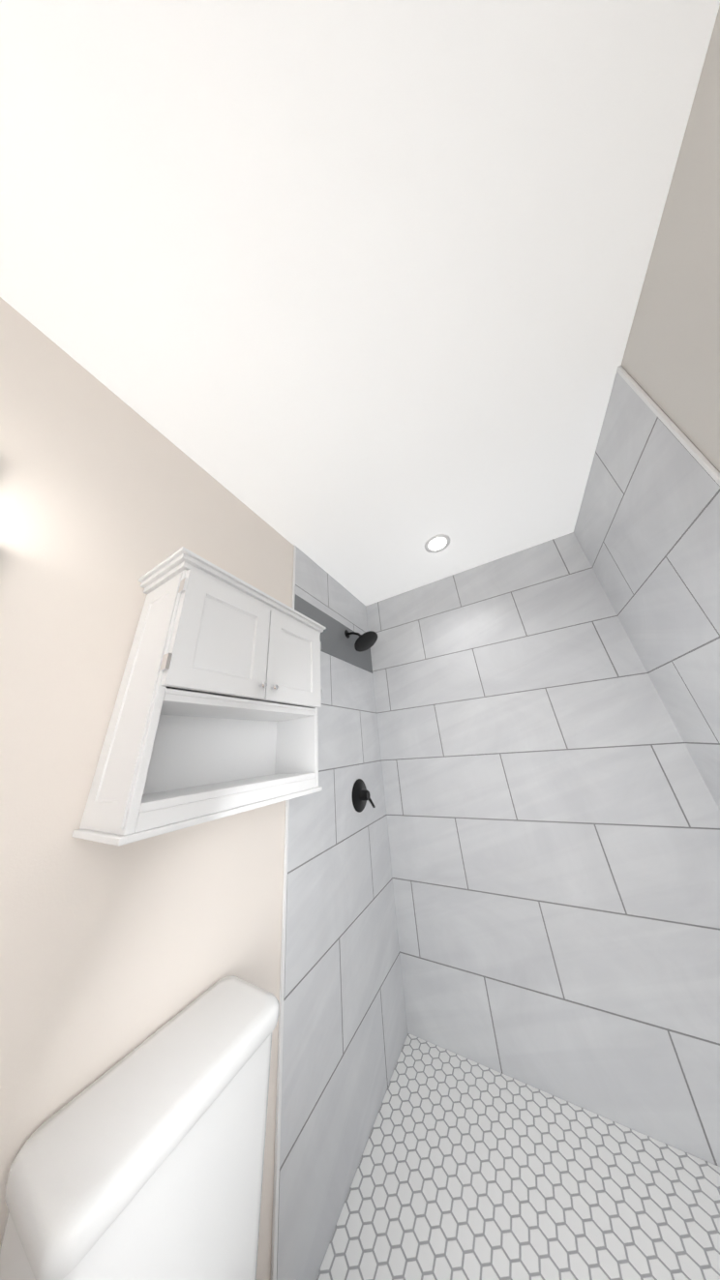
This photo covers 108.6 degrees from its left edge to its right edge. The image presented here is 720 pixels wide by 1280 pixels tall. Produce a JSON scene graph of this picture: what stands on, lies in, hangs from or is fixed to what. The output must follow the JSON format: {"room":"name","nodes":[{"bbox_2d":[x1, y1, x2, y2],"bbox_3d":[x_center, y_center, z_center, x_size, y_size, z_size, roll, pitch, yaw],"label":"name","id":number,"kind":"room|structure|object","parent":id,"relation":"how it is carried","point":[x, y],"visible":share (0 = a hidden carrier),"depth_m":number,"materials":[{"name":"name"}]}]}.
{"room":"bathroom","nodes":[
{"label":"bathroom","id":0,"kind":"room"},
{"bbox_2d":[0,297,293,1279],"bbox_3d":[-0.520,0.459,0.734,0.100,2.400,2.670,-16,-26,26],"label":"wall","id":1,"kind":"structure","parent":0,"point":[110,955],"depth_m":0.61,"materials":[{"name":"beige paint"}]},
{"bbox_2d":[71,546,326,846],"bbox_3d":[-0.365,0.167,0.817,0.241,0.622,0.594,-16,-26,26],"label":"upper cabinet","id":2,"kind":"object","parent":1,"relation":"attached to","point":[218,703],"visible":1,"depth_m":0.69,"materials":[{"name":"white paint"}]},
{"bbox_2d":[276,546,408,1279],"bbox_3d":[-0.071,0.689,1.363,0.009,2.400,0.840,-16,-26,26],"label":"shower wall tile","id":3,"kind":"structure","parent":1,"relation":"attached to","point":[345,1007],"depth_m":1.03,"materials":[{"name":"grey tile"}]},
{"bbox_2d":[344,629,377,652],"bbox_3d":[0.009,-0.017,1.682,0.214,0.169,0.170,-16,-26,26],"label":"shower head","id":4,"kind":"object","parent":3,"relation":"attached to","point":[366,640],"visible":1,"depth_m":1.65},
{"bbox_2d":[352,778,375,812],"bbox_3d":[0.021,0.833,1.388,0.058,0.156,0.156,-16,-26,26],"label":"shower valve","id":5,"kind":"object","parent":3,"relation":"attached to","point":[361,794],"visible":0.98,"depth_m":1.37,"materials":[{"name":"black metal"}]},
{"bbox_2d":[270,365,719,1279],"bbox_3d":[0.334,0.378,0.706,1.439,2.399,0.012,-16,-26,26],"label":"trim","id":6,"kind":"structure","parent":1,"relation":"attached to","point":[700,459],"depth_m":0.74,"materials":[{"name":"white"}]},
{"bbox_2d":[0,0,719,605],"bbox_3d":[0.051,-0.885,0.885,1.640,0.100,2.670,-16,-26,26],"label":"ceiling","id":7,"kind":"structure","parent":0,"point":[344,294],"depth_m":0.60,"materials":[{"name":"paint"}]},
{"bbox_2d":[424,534,449,552],"bbox_3d":[0.466,-0.577,1.555,0.150,0.006,0.150,-16,-26,26],"label":"recessed light","id":8,"kind":"object","parent":7,"relation":"in","point":[438,543],"visible":1,"depth_m":1.55,"materials":[{"name":"white"}]},
{"bbox_2d":[365,533,719,1166],"bbox_3d":[0.759,0.636,1.398,1.439,2.400,0.008,-16,-26,26],"label":"shower wall tile","id":9,"kind":"structure","parent":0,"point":[515,873],"depth_m":1.21,"materials":[{"name":"grey tile"}]},
{"bbox_2d":[620,4,719,472],"bbox_3d":[0.810,0.066,0.064,0.100,2.400,2.670,-16,-26,26],"label":"wall","id":10,"kind":"structure","parent":0,"point":[671,351],"depth_m":0.61,"materials":[{"name":"beige paint"}]},
{"bbox_2d":[570,371,719,820],"bbox_3d":[1.165,0.324,0.741,0.008,2.400,0.840,-16,-26,26],"label":"shower wall tile","id":11,"kind":"structure","parent":10,"relation":"attached to","point":[647,525],"depth_m":0.94,"materials":[{"name":"grey tile"}]},
{"bbox_3d":[0.008,1.270,-0.465,1.640,0.100,1.740,-16,-26,26],"label":"floor","id":12,"kind":"structure","parent":0,"visible":0},
{"bbox_2d":[0,975,279,1279],"bbox_3d":[-0.120,1.096,0.238,0.694,0.782,0.379,-16,-26,26],"label":"toilet","id":13,"kind":"object","parent":12,"relation":"on","point":[143,1160],"visible":1,"depth_m":0.41,"materials":[{"name":"white ceramic"}]},
{"label":"outside","id":14,"kind":"structure","parent":0,"visible":0},
{"bbox_2d":[294,1033,719,1279],"bbox_3d":[0.634,1.585,0.594,1.424,0.150,0.848,-16,-26,26],"label":"shower floor","id":15,"kind":"structure","parent":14,"point":[467,1169],"depth_m":0.78,"materials":[{"name":"tile"}]}
]}

